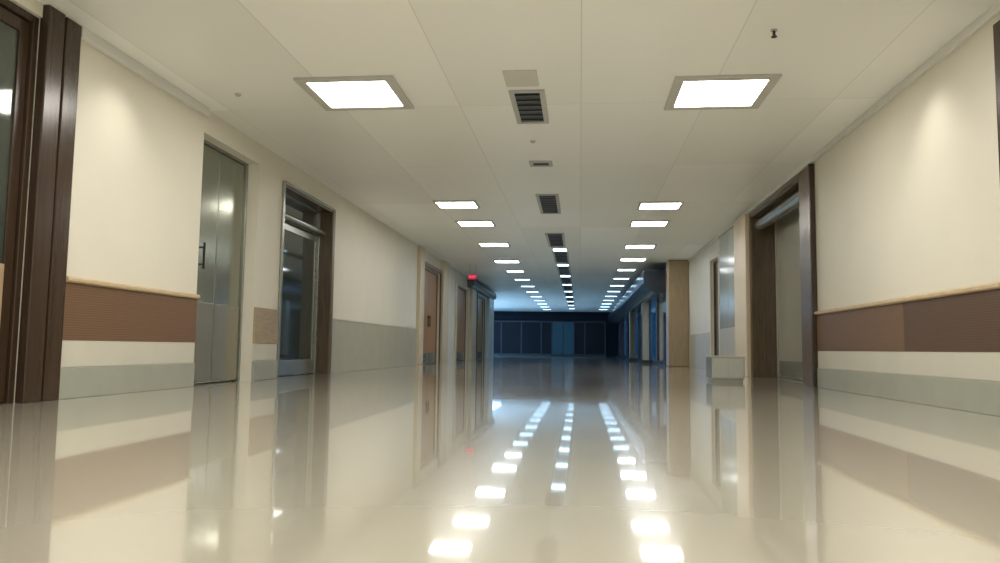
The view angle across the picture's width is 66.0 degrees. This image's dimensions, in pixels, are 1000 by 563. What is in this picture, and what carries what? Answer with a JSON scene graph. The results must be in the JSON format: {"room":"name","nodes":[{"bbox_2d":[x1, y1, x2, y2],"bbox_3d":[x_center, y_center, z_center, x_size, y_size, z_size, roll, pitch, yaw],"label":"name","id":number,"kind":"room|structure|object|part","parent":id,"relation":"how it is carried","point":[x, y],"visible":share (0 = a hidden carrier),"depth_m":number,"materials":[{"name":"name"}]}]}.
{"room":"hospital interior","nodes":[
{"label":"hospital interior","id":0,"kind":"room"},
{"bbox_2d":[10,0,486,402],"bbox_3d":[-2.770,0.259,14.989,0.900,2.850,37.176,0,-5,6],"label":"wall","id":1,"kind":"structure","parent":0,"point":[135,210],"depth_m":7.42,"materials":[{"name":"beige paint"}]},
{"bbox_2d":[0,0,81,403],"bbox_3d":[-3.409,-0.632,4.835,0.170,2.849,1.971,0,-5,6],"label":"door frame","id":2,"kind":"structure","parent":1,"relation":"in","point":[56,93],"depth_m":5.45,"materials":[{"name":"brown wood"}]},
{"bbox_3d":[-3.449,0.189,4.599,0.015,0.730,1.240,0,-5,6],"label":"panel","id":3,"kind":"part","parent":2,"relation":"part of","materials":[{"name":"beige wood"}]},
{"bbox_3d":[-3.471,-0.632,4.654,0.015,2.375,1.302,0,-5,6],"label":"glass pane","id":4,"kind":"part","parent":2,"relation":"part of","materials":[{"name":"glass"}]},
{"bbox_3d":[-3.469,-0.599,4.651,0.090,2.750,1.600,0,-5,6],"label":"frame","id":5,"kind":"part","parent":2,"relation":"part of","materials":[{"name":"brown wood"}]},
{"bbox_2d":[58,363,194,399],"bbox_3d":[-3.171,0.845,6.699,0.028,0.235,2.012,0,-5,6],"label":"trim","id":6,"kind":"structure","parent":1,"relation":"attached to","point":[75,382],"depth_m":6.48,"materials":[{"name":"paint"}]},
{"bbox_2d":[61,340,194,367],"bbox_3d":[-3.173,0.625,6.719,0.018,0.204,2.012,0,-5,6],"label":"trim","id":7,"kind":"structure","parent":1,"relation":"attached to","point":[75,353],"depth_m":6.51,"materials":[{"name":"paint"}]},
{"bbox_2d":[62,282,196,342],"bbox_3d":[-3.167,0.307,6.746,0.022,0.435,2.012,0,-5,6],"label":"wall panel","id":8,"kind":"object","parent":1,"relation":"attached to","point":[91,313],"visible":0.91,"depth_m":6.52,"materials":[{"name":"wood"}]},
{"bbox_2d":[66,276,199,298],"bbox_3d":[-3.150,0.068,6.766,0.050,0.044,2.012,0,-5,6],"label":"wall rail","id":9,"kind":"object","parent":1,"relation":"attached to","point":[70,279],"visible":0.9,"depth_m":6.52,"materials":[{"name":"brown wood"}]},
{"bbox_2d":[81,26,209,116],"bbox_3d":[-3.124,-1.832,6.936,0.050,0.090,2.042,0,-5,6],"label":"trim","id":10,"kind":"structure","parent":1,"relation":"attached to","point":[87,36],"depth_m":6.71,"materials":[{"name":"white paint"}]},
{"bbox_2d":[194,139,248,383],"bbox_3d":[-3.153,-0.183,8.518,0.118,2.600,1.367,0,-5,6],"label":"door","id":11,"kind":"structure","parent":1,"relation":"in","point":[223,213],"depth_m":8.63,"materials":[{"name":"grey metal"}]},
{"bbox_3d":[-3.156,-0.274,8.174,0.053,0.280,0.026,0,-5,6],"label":"handle","id":12,"kind":"part","parent":11,"relation":"part of","materials":[{"name":"black metal"}]},
{"bbox_2d":[251,360,276,380],"bbox_3d":[-2.886,1.087,9.441,0.028,0.235,0.708,0,-5,6],"label":"trim","id":13,"kind":"structure","parent":1,"relation":"attached to","point":[261,370],"depth_m":9.40,"materials":[{"name":"paint"}]},
{"bbox_2d":[252,344,276,360],"bbox_3d":[-2.888,0.868,9.460,0.018,0.204,0.708,0,-5,6],"label":"trim","id":14,"kind":"structure","parent":1,"relation":"attached to","point":[260,352],"depth_m":9.43,"materials":[{"name":"paint"}]},
{"bbox_2d":[253,307,278,343],"bbox_3d":[-2.882,0.549,9.488,0.022,0.435,0.708,0,-5,6],"label":"wall panel","id":15,"kind":"object","parent":1,"relation":"attached to","point":[265,323],"visible":1,"depth_m":9.44,"materials":[{"name":"beige laminate"}]},
{"bbox_2d":[276,181,335,378],"bbox_3d":[-2.851,0.049,10.972,0.290,2.570,2.131,0,-5,6],"label":"door","id":16,"kind":"structure","parent":1,"relation":"in","point":[307,236],"depth_m":11.40,"materials":[{"name":"glass"}]},
{"bbox_3d":[-2.958,0.211,10.948,0.015,1.800,1.673,0,-5,6],"label":"glass pane","id":17,"kind":"part","parent":16,"relation":"part of","materials":[{"name":"glass"}]},
{"bbox_3d":[-2.964,-0.984,11.055,0.040,0.290,1.861,0,-5,6],"label":"transom pane","id":18,"kind":"part","parent":16,"relation":"part of","materials":[{"name":"grey glass"}]},
{"bbox_3d":[-2.953,0.072,10.960,0.090,2.520,1.971,0,-5,6],"label":"frame","id":19,"kind":"part","parent":16,"relation":"part of","materials":[{"name":"grey metal"}]},
{"bbox_2d":[331,319,415,372],"bbox_3d":[-2.306,1.278,15.037,0.020,0.840,6.233,0,-5,6],"label":"wall panel","id":20,"kind":"object","parent":1,"relation":"attached to","point":[356,346],"depth_m":14.11,"materials":[{"name":"paint"}]},
{"bbox_2d":[333,317,416,329],"bbox_3d":[-2.296,0.845,15.075,0.030,0.030,6.233,0,-5,6],"label":"trim","id":21,"kind":"structure","parent":1,"relation":"attached to","point":[333,317],"depth_m":14.14,"materials":[{"name":"wood"}]},
{"bbox_2d":[416,246,424,364],"bbox_3d":[-1.911,0.583,18.460,0.090,2.830,0.470,0,-5,6],"label":"trim","id":22,"kind":"structure","parent":1,"relation":"attached to","point":[421,250],"depth_m":18.30,"materials":[{"name":"paint"}]},
{"bbox_2d":[423,261,441,363],"bbox_3d":[-1.848,0.857,19.986,0.180,2.550,2.594,0,-5,6],"label":"door","id":23,"kind":"structure","parent":1,"relation":"in","point":[431,278],"depth_m":20.47,"materials":[{"name":"brown wood"}]},
{"bbox_3d":[-1.944,1.922,19.325,0.005,0.250,1.074,0,-5,6],"label":"kick plate","id":24,"kind":"part","parent":23,"relation":"part of","materials":[{"name":"grey metal"}]},
{"bbox_3d":[-1.826,2.022,20.457,0.005,0.250,1.074,0,-5,6],"label":"kick plate","id":25,"kind":"part","parent":23,"relation":"part of","materials":[{"name":"grey metal"}]},
{"bbox_3d":[-1.894,0.906,19.986,0.090,2.450,2.394,0,-5,6],"label":"frame","id":26,"kind":"part","parent":23,"relation":"part of","materials":[{"name":"brown wood"}]},
{"bbox_2d":[440,261,448,362],"bbox_3d":[-1.571,0.871,21.729,0.090,2.830,0.880,0,-5,6],"label":"trim","id":27,"kind":"structure","parent":1,"relation":"attached to","point":[444,265],"depth_m":21.52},
{"bbox_2d":[454,281,469,361],"bbox_3d":[-1.297,1.342,25.191,0.160,2.500,2.832,0,-5,6],"label":"door","id":28,"kind":"structure","parent":1,"relation":"in","point":[460,343],"depth_m":25.34,"materials":[{"name":"brown wood"}]},
{"bbox_3d":[-1.323,2.433,25.098,0.005,0.250,2.154,0,-5,6],"label":"kick plate","id":29,"kind":"part","parent":28,"relation":"part of","materials":[{"name":"grey metal"}]},
{"bbox_3d":[-1.332,1.392,25.191,0.090,2.400,2.332,0,-5,6],"label":"frame","id":30,"kind":"part","parent":28,"relation":"part of","materials":[{"name":"brown wood"}]},
{"bbox_2d":[468,288,475,359],"bbox_3d":[-0.979,1.519,27.177,0.140,2.500,0.900,0,-5,6],"label":"trim","id":31,"kind":"structure","parent":1,"relation":"attached to","point":[472,293],"depth_m":26.80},
{"bbox_2d":[476,293,484,359],"bbox_3d":[-0.806,1.759,29.910,0.160,2.500,2.296,0,-5,6],"label":"door","id":32,"kind":"structure","parent":1,"relation":"in","point":[480,341],"depth_m":30.37,"materials":[{"name":"brown wood"}]},
{"bbox_3d":[-0.832,2.850,29.816,0.005,0.250,1.918,0,-5,6],"label":"kick plate","id":33,"kind":"part","parent":32,"relation":"part of","materials":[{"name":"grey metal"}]},
{"bbox_3d":[-0.841,1.809,29.909,0.090,2.400,2.096,0,-5,6],"label":"frame","id":34,"kind":"part","parent":32,"relation":"part of","materials":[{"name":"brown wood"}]},
{"bbox_2d":[467,280,496,299],"bbox_3d":[-0.635,0.369,29.951,0.240,0.240,7.067,0,-5,6],"label":"canopy","id":35,"kind":"object","parent":1,"relation":"attached to","point":[474,284],"visible":0.97,"depth_m":28.64,"materials":[{"name":"metal"}]},
{"bbox_2d":[486,298,493,358],"bbox_3d":[-0.422,1.992,32.534,0.140,2.500,1.580,0,-5,6],"label":"trim","id":36,"kind":"structure","parent":1,"relation":"attached to","point":[490,303],"depth_m":31.85,"materials":[{"name":"white paint"}]},
{"bbox_2d":[0,355,999,562],"bbox_3d":[0.093,2.486,23.135,13.400,0.100,54.300,0,-5,6],"label":"floor","id":37,"kind":"structure","parent":0,"point":[499,458],"depth_m":2.65,"materials":[{"name":"tile"}]},
{"bbox_2d":[629,312,635,359],"bbox_3d":[5.505,2.279,32.055,0.260,2.000,0.390,0,-5,6],"label":"pier","id":38,"kind":"object","parent":37,"relation":"on","point":[631,314],"visible":0.88,"depth_m":31.90,"materials":[{"name":"beige paint"}]},
{"bbox_2d":[617,294,666,365],"bbox_3d":[6.059,2.548,35.061,0.140,2.000,28.227,0,-5,6],"label":"shopfront","id":39,"kind":"object","parent":37,"relation":"on","point":[657,309],"visible":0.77,"depth_m":25.55,"materials":[{"name":"blue glass"}]},
{"bbox_3d":[7.160,3.422,45.635,0.020,1.880,2.500,0,-5,6],"label":"glass pane","id":40,"kind":"part","parent":39,"relation":"part of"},
{"bbox_3d":[6.891,3.195,43.058,0.020,1.880,2.500,0,-5,6],"label":"glass pane","id":41,"kind":"part","parent":39,"relation":"part of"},
{"bbox_3d":[6.623,2.967,40.482,0.020,1.880,2.500,0,-5,6],"label":"glass pane","id":42,"kind":"part","parent":39,"relation":"part of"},
{"bbox_3d":[6.356,2.739,37.906,0.020,1.880,2.500,0,-5,6],"label":"glass pane","id":43,"kind":"part","parent":39,"relation":"part of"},
{"bbox_3d":[5.819,2.284,32.754,0.020,1.880,2.500,0,-5,6],"label":"glass pane","id":44,"kind":"part","parent":39,"relation":"part of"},
{"bbox_3d":[5.551,2.056,30.178,0.020,1.880,2.500,0,-5,6],"label":"glass pane","id":45,"kind":"part","parent":39,"relation":"part of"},
{"bbox_3d":[6.047,3.485,34.979,0.140,0.120,28.227,0,-5,6],"label":"sill","id":46,"kind":"part","parent":39,"relation":"part of","materials":[{"name":"metal"}]},
{"bbox_3d":[5.015,1.601,25.026,0.020,1.880,2.500,0,-5,6],"label":"glass pane","id":47,"kind":"part","parent":39,"relation":"part of","materials":[{"name":"glass"}]},
{"bbox_3d":[4.747,1.373,22.450,0.020,1.880,2.500,0,-5,6],"label":"glass pane","id":48,"kind":"part","parent":39,"relation":"part of","materials":[{"name":"glass"}]},
{"bbox_2d":[641,303,649,362],"bbox_3d":[4.835,1.710,25.615,0.260,2.000,0.390,0,-5,6],"label":"pier","id":49,"kind":"object","parent":37,"relation":"on","point":[645,306],"visible":0.86,"depth_m":25.45,"materials":[{"name":"paint"}]},
{"bbox_2d":[666,260,689,366],"bbox_3d":[4.791,0.862,20.774,0.550,2.849,0.600,0,-5,6],"label":"pillar","id":50,"kind":"structure","parent":37,"relation":"on","point":[677,271],"depth_m":20.49,"materials":[{"name":"paint"}]},
{"bbox_2d":[705,355,744,381],"bbox_3d":[3.157,1.223,10.809,0.461,0.360,0.520,0,-5,6],"label":"base cabinet","id":51,"kind":"object","parent":37,"relation":"on","point":[718,368],"visible":1,"depth_m":10.56,"materials":[{"name":"wood"}]},
{"bbox_3d":[3.027,1.185,10.568,0.202,0.270,0.010,0,-5,6],"label":"door","id":52,"kind":"part","parent":51,"relation":"part of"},
{"bbox_3d":[3.235,1.186,10.547,0.202,0.270,0.010,0,-5,6],"label":"door","id":53,"kind":"part","parent":51,"relation":"part of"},
{"bbox_2d":[37,0,998,311],"bbox_3d":[0.131,-0.452,23.391,13.400,0.100,54.300,0,-5,6],"label":"ceiling","id":54,"kind":"structure","parent":0,"point":[607,70],"depth_m":7.49,"materials":[{"name":"paint"}]},
{"bbox_2d":[293,75,413,110],"bbox_3d":[-1.375,-1.800,7.405,0.920,0.025,0.920,0,-5,6],"label":"recessed light","id":55,"kind":"object","parent":54,"relation":"in","point":[379,92],"visible":1,"depth_m":7.36,"materials":[{"name":"white"}]},
{"bbox_2d":[308,81,402,106],"bbox_3d":[-1.375,-1.806,7.405,0.740,0.010,0.740,0,-5,6],"label":"diffuser","id":56,"kind":"object","parent":55,"relation":"attached to","point":[331,93],"depth_m":7.39,"materials":[{"name":"white"}]},
{"bbox_2d":[433,200,479,208],"bbox_3d":[-0.729,-1.301,13.048,0.720,0.025,0.620,0,-5,6],"label":"recessed light","id":57,"kind":"object","parent":54,"relation":"in","point":[462,204],"visible":1,"depth_m":13.04,"materials":[{"name":"white"}]},
{"bbox_2d":[437,202,476,207],"bbox_3d":[-0.729,-1.306,13.049,0.640,0.010,0.540,0,-5,6],"label":"diffuser","id":58,"kind":"object","parent":57,"relation":"attached to","point":[439,204],"depth_m":13.05,"materials":[{"name":"white"}]},
{"bbox_2d":[468,264,476,278],"bbox_3d":[-0.794,-0.286,22.314,0.240,0.443,0.056,0,-5,6],"label":"exit sign","id":59,"kind":"object","parent":54,"relation":"hanging from","point":[469,276],"visible":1,"depth_m":22.28,"materials":[{"name":"red"}]},
{"bbox_2d":[455,220,495,226],"bbox_3d":[-0.468,-1.127,15.003,0.720,0.025,0.620,0,-5,6],"label":"recessed light","id":60,"kind":"object","parent":54,"relation":"in","point":[462,223],"visible":1,"depth_m":14.98,"materials":[{"name":"white"}]},
{"bbox_2d":[459,222,492,225],"bbox_3d":[-0.468,-1.133,15.003,0.640,0.010,0.540,0,-5,6],"label":"diffuser","id":61,"kind":"object","parent":60,"relation":"attached to","point":[460,223],"depth_m":15.03,"materials":[{"name":"white"}]},
{"bbox_2d":[477,242,510,246],"bbox_3d":[-0.140,-0.864,17.986,0.720,0.025,0.620,0,-5,6],"label":"recessed light","id":62,"kind":"object","parent":54,"relation":"in","point":[481,244],"visible":1,"depth_m":17.98,"materials":[{"name":"white"}]},
{"bbox_2d":[479,243,507,245],"bbox_3d":[-0.140,-0.869,17.986,0.640,0.010,0.540,0,-5,6],"label":"diffuser","id":63,"kind":"object","parent":62,"relation":"attached to","point":[480,244],"depth_m":17.98,"materials":[{"name":"white"}]},
{"bbox_2d":[493,260,520,262],"bbox_3d":[0.195,-0.558,21.442,0.720,0.025,0.620,0,-5,6],"label":"recessed light","id":64,"kind":"object","parent":54,"relation":"in","point":[495,261],"visible":1,"depth_m":21.46,"materials":[{"name":"white"}]},
{"bbox_2d":[496,261,518,262],"bbox_3d":[0.195,-0.564,21.442,0.640,0.010,0.540,0,-5,6],"label":"diffuser","id":65,"kind":"object","parent":64,"relation":"attached to","point":[496,261],"depth_m":21.58,"materials":[{"name":"white"}]},
{"bbox_2d":[505,270,524,271],"bbox_3d":[0.478,-0.322,24.116,0.580,0.025,0.500,0,-5,6],"label":"recessed light","id":66,"kind":"object","parent":54,"relation":"in","point":[505,270],"visible":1,"depth_m":23.97,"materials":[{"name":"white"}]},
{"bbox_2d":[502,70,538,86],"bbox_3d":[0.189,-1.827,6.936,0.300,0.012,0.400,0,-5,6],"label":"access panel","id":67,"kind":"object","parent":54,"relation":"attached to","point":[513,78],"visible":1,"depth_m":6.91,"materials":[{"name":"paint"}]},
{"bbox_2d":[514,279,530,280],"bbox_3d":[0.777,-0.068,26.990,0.580,0.025,0.500,0,-5,6],"label":"recessed light","id":68,"kind":"object","parent":54,"relation":"in","point":[514,279],"visible":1,"depth_m":27.01,"materials":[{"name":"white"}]},
{"bbox_2d":[520,285,535,286],"bbox_3d":[1.076,0.186,29.863,0.580,0.025,0.500,0,-5,6],"label":"recessed light","id":69,"kind":"object","parent":54,"relation":"in","point":[520,285],"visible":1,"depth_m":29.76,"materials":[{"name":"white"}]},
{"bbox_2d":[508,89,548,123],"bbox_3d":[0.302,-1.750,7.764,0.340,0.020,1.050,0,-5,6],"label":"ceiling vent","id":70,"kind":"object","parent":54,"relation":"in","point":[529,106],"visible":1,"depth_m":7.69,"materials":[{"name":"black metal"}]},
{"bbox_2d":[529,161,552,166],"bbox_3d":[0.537,-1.544,10.095,0.300,0.020,0.260,0,-5,6],"label":"ceiling vent","id":71,"kind":"object","parent":54,"relation":"in","point":[532,163],"visible":1,"depth_m":10.09,"materials":[{"name":"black metal"}]},
{"bbox_2d":[535,194,560,213],"bbox_3d":[0.823,-1.292,12.940,0.360,0.020,1.700,0,-5,6],"label":"ceiling vent","id":72,"kind":"object","parent":54,"relation":"in","point":[547,203],"visible":1,"depth_m":12.83,"materials":[{"name":"black metal"}]},
{"bbox_2d":[545,233,565,246],"bbox_3d":[1.250,-0.917,17.194,0.400,0.020,2.100,0,-5,6],"label":"ceiling vent","id":73,"kind":"object","parent":54,"relation":"in","point":[553,239],"visible":1,"depth_m":17.08,"materials":[{"name":"black metal"}]},
{"bbox_2d":[552,248,567,251],"bbox_3d":[1.460,-0.774,18.774,0.380,0.025,0.560,0,-5,6],"label":"recessed light","id":74,"kind":"object","parent":54,"relation":"in","point":[553,249],"visible":1,"depth_m":18.77,"materials":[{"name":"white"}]},
{"bbox_2d":[552,252,569,262],"bbox_3d":[1.625,-0.636,20.360,0.400,0.020,2.400,0,-5,6],"label":"ceiling vent","id":75,"kind":"object","parent":54,"relation":"in","point":[559,257],"visible":0.86,"depth_m":20.39,"materials":[{"name":"black metal"}]},
{"bbox_2d":[556,263,569,265],"bbox_3d":[1.811,-0.476,22.143,0.380,0.025,0.560,0,-5,6],"label":"recessed light","id":76,"kind":"object","parent":54,"relation":"in","point":[557,264],"visible":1,"depth_m":22.03,"materials":[{"name":"white"}]},
{"bbox_2d":[556,266,570,274],"bbox_3d":[1.976,-0.339,23.729,0.400,0.020,2.400,0,-5,6],"label":"ceiling vent","id":77,"kind":"object","parent":54,"relation":"in","point":[562,270],"visible":1,"depth_m":23.75,"materials":[{"name":"black metal"}]},
{"bbox_2d":[560,277,571,283],"bbox_3d":[2.326,-0.041,27.097,0.400,0.020,2.400,0,-5,6],"label":"ceiling vent","id":78,"kind":"object","parent":54,"relation":"in","point":[566,280],"visible":0.99,"depth_m":27.08,"materials":[{"name":"black metal"}]},
{"bbox_2d":[562,286,572,290],"bbox_3d":[2.677,0.257,30.466,0.400,0.020,2.400,0,-5,6],"label":"ceiling vent","id":79,"kind":"object","parent":54,"relation":"in","point":[565,288],"visible":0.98,"depth_m":30.63,"materials":[{"name":"black metal"}]},
{"bbox_2d":[564,292,573,295],"bbox_3d":[3.027,0.555,33.835,0.400,0.020,2.400,0,-5,6],"label":"ceiling vent","id":80,"kind":"object","parent":54,"relation":"in","point":[565,293],"visible":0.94,"depth_m":33.90,"materials":[{"name":"black metal"}]},
{"bbox_2d":[612,278,629,279],"bbox_3d":[4.116,-0.099,26.134,0.580,0.025,0.500,0,-5,6],"label":"recessed light","id":81,"kind":"object","parent":54,"relation":"in","point":[613,278],"visible":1,"depth_m":26.30,"materials":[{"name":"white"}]},
{"bbox_2d":[616,269,636,270],"bbox_3d":[3.817,-0.353,23.261,0.580,0.025,0.500,0,-5,6],"label":"recessed light","id":82,"kind":"object","parent":54,"relation":"in","point":[617,269],"visible":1,"depth_m":23.25,"materials":[{"name":"white"}]},
{"bbox_2d":[619,258,647,260],"bbox_3d":[3.555,-0.589,20.584,0.720,0.025,0.620,0,-5,6],"label":"recessed light","id":83,"kind":"object","parent":54,"relation":"in","point":[620,259],"visible":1,"depth_m":20.59,"materials":[{"name":"white"}]},
{"bbox_2d":[621,259,644,260],"bbox_3d":[3.555,-0.595,20.585,0.640,0.010,0.540,0,-5,6],"label":"diffuser","id":84,"kind":"object","parent":83,"relation":"attached to","point":[621,259],"depth_m":20.69,"materials":[{"name":"white"}]},
{"bbox_2d":[624,244,656,248],"bbox_3d":[3.273,-0.818,18.001,0.720,0.025,0.620,0,-5,6],"label":"recessed light","id":85,"kind":"object","parent":54,"relation":"in","point":[627,246],"visible":1,"depth_m":18.00,"materials":[{"name":"white"}]},
{"bbox_2d":[626,245,654,247],"bbox_3d":[3.273,-0.823,18.002,0.640,0.010,0.540,0,-5,6],"label":"diffuser","id":86,"kind":"object","parent":85,"relation":"attached to","point":[627,246],"depth_m":18.00,"materials":[{"name":"white"}]},
{"bbox_2d":[629,220,669,226],"bbox_3d":[2.852,-1.107,14.736,0.720,0.025,0.620,0,-5,6],"label":"recessed light","id":87,"kind":"object","parent":54,"relation":"in","point":[634,223],"visible":1,"depth_m":14.72,"materials":[{"name":"white"}]},
{"bbox_2d":[632,222,666,225],"bbox_3d":[2.852,-1.113,14.736,0.640,0.010,0.540,0,-5,6],"label":"diffuser","id":88,"kind":"object","parent":87,"relation":"attached to","point":[633,223],"depth_m":14.75,"materials":[{"name":"white"}]},
{"bbox_2d":[637,201,683,209],"bbox_3d":[2.680,-1.269,12.899,0.720,0.025,0.620,0,-5,6],"label":"recessed light","id":89,"kind":"object","parent":54,"relation":"in","point":[667,205],"visible":1,"depth_m":12.89,"materials":[{"name":"white"}]},
{"bbox_2d":[640,203,680,208],"bbox_3d":[2.681,-1.275,12.900,0.640,0.010,0.540,0,-5,6],"label":"diffuser","id":90,"kind":"object","parent":89,"relation":"attached to","point":[642,205],"depth_m":12.90,"materials":[{"name":"white"}]},
{"bbox_2d":[664,74,781,109],"bbox_3d":[2.059,-1.770,7.241,0.920,0.025,0.920,0,-5,6],"label":"recessed light","id":91,"kind":"object","parent":54,"relation":"in","point":[746,91],"visible":1,"depth_m":7.19,"materials":[{"name":"white"}]},
{"bbox_2d":[675,80,767,105],"bbox_3d":[2.060,-1.775,7.241,0.740,0.010,0.740,0,-5,6],"label":"diffuser","id":92,"kind":"object","parent":91,"relation":"attached to","point":[695,92],"depth_m":7.22,"materials":[{"name":"white"}]},
{"bbox_2d":[771,29,777,37],"bbox_3d":[2.075,-1.877,5.829,0.049,0.056,0.049,0,-5,6],"label":"sprinkler","id":93,"kind":"object","parent":54,"relation":"attached to","point":[774,31],"visible":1,"depth_m":5.82,"materials":[{"name":"black metal"}]},
{"bbox_2d":[494,311,618,356],"bbox_3d":[2.896,3.381,50.015,13.400,2.850,0.300,0,-5,6],"label":"wall","id":94,"kind":"structure","parent":0,"point":[612,331],"depth_m":49.62,"materials":[{"name":"paint"}]},
{"bbox_2d":[493,315,607,355],"bbox_3d":[1.828,3.483,49.905,10.300,2.600,0.120,0,-5,6],"label":"door","id":95,"kind":"structure","parent":94,"relation":"in","point":[538,338],"depth_m":49.76,"materials":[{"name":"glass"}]},
{"bbox_3d":[-0.558,3.641,50.170,1.220,2.030,0.020,0,-5,6],"label":"glass pane","id":96,"kind":"part","parent":95,"relation":"part of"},
{"bbox_3d":[0.735,3.646,50.035,1.220,2.030,0.020,0,-5,6],"label":"glass pane","id":97,"kind":"part","parent":95,"relation":"part of","materials":[{"name":"glass"}]},
{"bbox_3d":[2.028,3.651,49.900,1.220,2.030,0.020,0,-5,6],"label":"glass pane","id":98,"kind":"part","parent":95,"relation":"part of","materials":[{"name":"glass"}]},
{"bbox_3d":[3.022,3.655,49.796,0.620,2.030,0.020,0,-5,6],"label":"glass pane","id":99,"kind":"part","parent":95,"relation":"part of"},
{"bbox_3d":[1.843,2.338,50.005,10.300,0.300,0.120,0,-5,6],"label":"header panel","id":100,"kind":"part","parent":95,"relation":"part of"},
{"bbox_3d":[3.719,3.658,49.723,0.620,2.030,0.020,0,-5,6],"label":"glass pane","id":101,"kind":"part","parent":95,"relation":"part of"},
{"bbox_3d":[4.415,3.661,49.651,0.620,2.030,0.020,0,-5,6],"label":"glass pane","id":102,"kind":"part","parent":95,"relation":"part of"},
{"bbox_3d":[5.111,3.663,49.578,0.620,2.030,0.020,0,-5,6],"label":"glass pane","id":103,"kind":"part","parent":95,"relation":"part of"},
{"bbox_3d":[6.106,3.667,49.474,1.220,2.030,0.020,0,-5,6],"label":"glass pane","id":104,"kind":"part","parent":95,"relation":"part of","materials":[{"name":"glass"}]},
{"bbox_2d":[689,13,999,381],"bbox_3d":[4.231,-0.224,8.387,0.900,2.850,25.453,0,-5,6],"label":"wall","id":105,"kind":"structure","parent":0,"point":[907,203],"depth_m":6.71,"materials":[{"name":"beige paint"}]},
{"bbox_2d":[689,332,709,369],"bbox_3d":[4.833,1.687,18.656,0.020,0.840,3.405,0,-5,6],"label":"trim","id":106,"kind":"structure","parent":105,"relation":"attached to","point":[699,344],"depth_m":18.59,"materials":[{"name":"paint"}]},
{"bbox_2d":[709,251,719,355],"bbox_3d":[4.654,0.657,16.429,0.160,2.500,1.165,0,-5,6],"label":"door","id":107,"kind":"structure","parent":105,"relation":"in","point":[716,273],"depth_m":16.80,"materials":[{"name":"brown wood"}]},
{"bbox_3d":[4.689,0.707,16.421,0.090,2.400,0.965,0,-5,6],"label":"frame","id":108,"kind":"part","parent":107,"relation":"part of","materials":[{"name":"brown wood"}]},
{"bbox_2d":[719,231,728,328],"bbox_3d":[4.497,-0.009,15.424,0.030,1.890,0.924,0,-5,6],"label":"wall panel","id":109,"kind":"object","parent":105,"relation":"attached to","point":[723,240],"visible":0.99,"depth_m":15.36,"materials":[{"name":"metal"}]},
{"bbox_2d":[720,327,734,355],"bbox_3d":[4.428,1.334,14.840,0.035,0.870,1.872,0,-5,6],"label":"trim","id":110,"kind":"structure","parent":105,"relation":"attached to","point":[727,336],"depth_m":14.98,"materials":[{"name":"paint"}]},
{"bbox_2d":[728,226,734,327],"bbox_3d":[4.400,-0.091,14.496,0.030,1.890,0.924,0,-5,6],"label":"wall panel","id":111,"kind":"object","parent":105,"relation":"attached to","point":[731,293],"visible":0.53,"depth_m":14.64,"materials":[{"name":"metal"}]},
{"bbox_2d":[734,214,750,376],"bbox_3d":[4.260,0.262,13.503,0.100,2.770,0.979,0,-5,6],"label":"trim","id":112,"kind":"structure","parent":105,"relation":"attached to","point":[741,226],"depth_m":13.29,"materials":[{"name":"paint"}]},
{"bbox_2d":[749,164,817,386],"bbox_3d":[4.267,0.067,11.201,0.530,2.760,3.594,0,-5,6],"label":"door","id":113,"kind":"structure","parent":105,"relation":"in","point":[782,229],"depth_m":12.15,"materials":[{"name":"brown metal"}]},
{"bbox_3d":[4.511,0.120,11.424,0.090,2.700,2.994,0,-5,6],"label":"frame","id":114,"kind":"part","parent":113,"relation":"part of","materials":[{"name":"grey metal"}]},
{"bbox_3d":[4.473,1.310,11.322,0.005,0.250,2.816,0,-5,6],"label":"kick plate","id":115,"kind":"part","parent":113,"relation":"part of","materials":[{"name":"grey metal"}]},
{"bbox_2d":[688,0,999,261],"bbox_3d":[3.753,-1.636,8.259,0.035,0.070,24.853,0,-5,6],"label":"trim","id":116,"kind":"structure","parent":105,"relation":"attached to","point":[994,10],"depth_m":7.15,"materials":[{"name":"white paint"}]},
{"bbox_2d":[817,303,905,351],"bbox_3d":[3.735,0.516,8.110,0.022,0.435,2.542,0,-5,6],"label":"wall panel","id":117,"kind":"object","parent":105,"relation":"attached to","point":[879,328],"visible":1,"depth_m":7.80,"materials":[{"name":"wood"}]},
{"bbox_2d":[814,282,999,314],"bbox_3d":[3.640,0.204,7.316,0.050,0.044,4.190,0,-5,6],"label":"wall rail","id":118,"kind":"object","parent":105,"relation":"attached to","point":[996,285],"visible":1,"depth_m":6.47,"materials":[{"name":"brown wood"}]},
{"bbox_2d":[817,368,999,416],"bbox_3d":[3.640,0.982,7.248,0.028,0.235,4.190,0,-5,6],"label":"trim","id":119,"kind":"structure","parent":105,"relation":"attached to","point":[976,396],"depth_m":6.48,"materials":[{"name":"paint"}]},
{"bbox_2d":[818,351,999,381],"bbox_3d":[3.648,0.762,7.266,0.018,0.204,4.190,0,-5,6],"label":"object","id":120,"kind":"structure","parent":105,"relation":"attached to","point":[984,366],"depth_m":6.56,"materials":[{"name":"paint"}]},
{"bbox_2d":[904,289,999,351],"bbox_3d":[3.519,0.332,6.031,0.022,0.435,1.639,0,-5,6],"label":"wall panel","id":121,"kind":"object","parent":105,"relation":"attached to","point":[968,322],"visible":1,"depth_m":5.92,"materials":[{"name":"wood"}]},
{"bbox_2d":[993,20,999,176],"bbox_3d":[3.346,-0.520,4.359,0.025,2.720,1.837,0,-5,6],"label":"trim","id":122,"kind":"structure","parent":105,"relation":"attached to","point":[996,27],"depth_m":5.32,"materials":[{"name":"brown wood"}]},
{"bbox_3d":[7.064,2.141,35.134,0.800,2.850,28.547,0,-5,6],"label":"wall","id":123,"kind":"structure","parent":0,"visible":0},
{"bbox_2d":[608,270,665,324],"bbox_3d":[6.031,1.234,35.079,1.250,0.620,28.027,0,-5,6],"label":"canopy","id":124,"kind":"object","parent":123,"relation":"attached to","point":[650,286],"visible":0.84,"depth_m":24.27,"materials":[{"name":"metal"}]}
]}

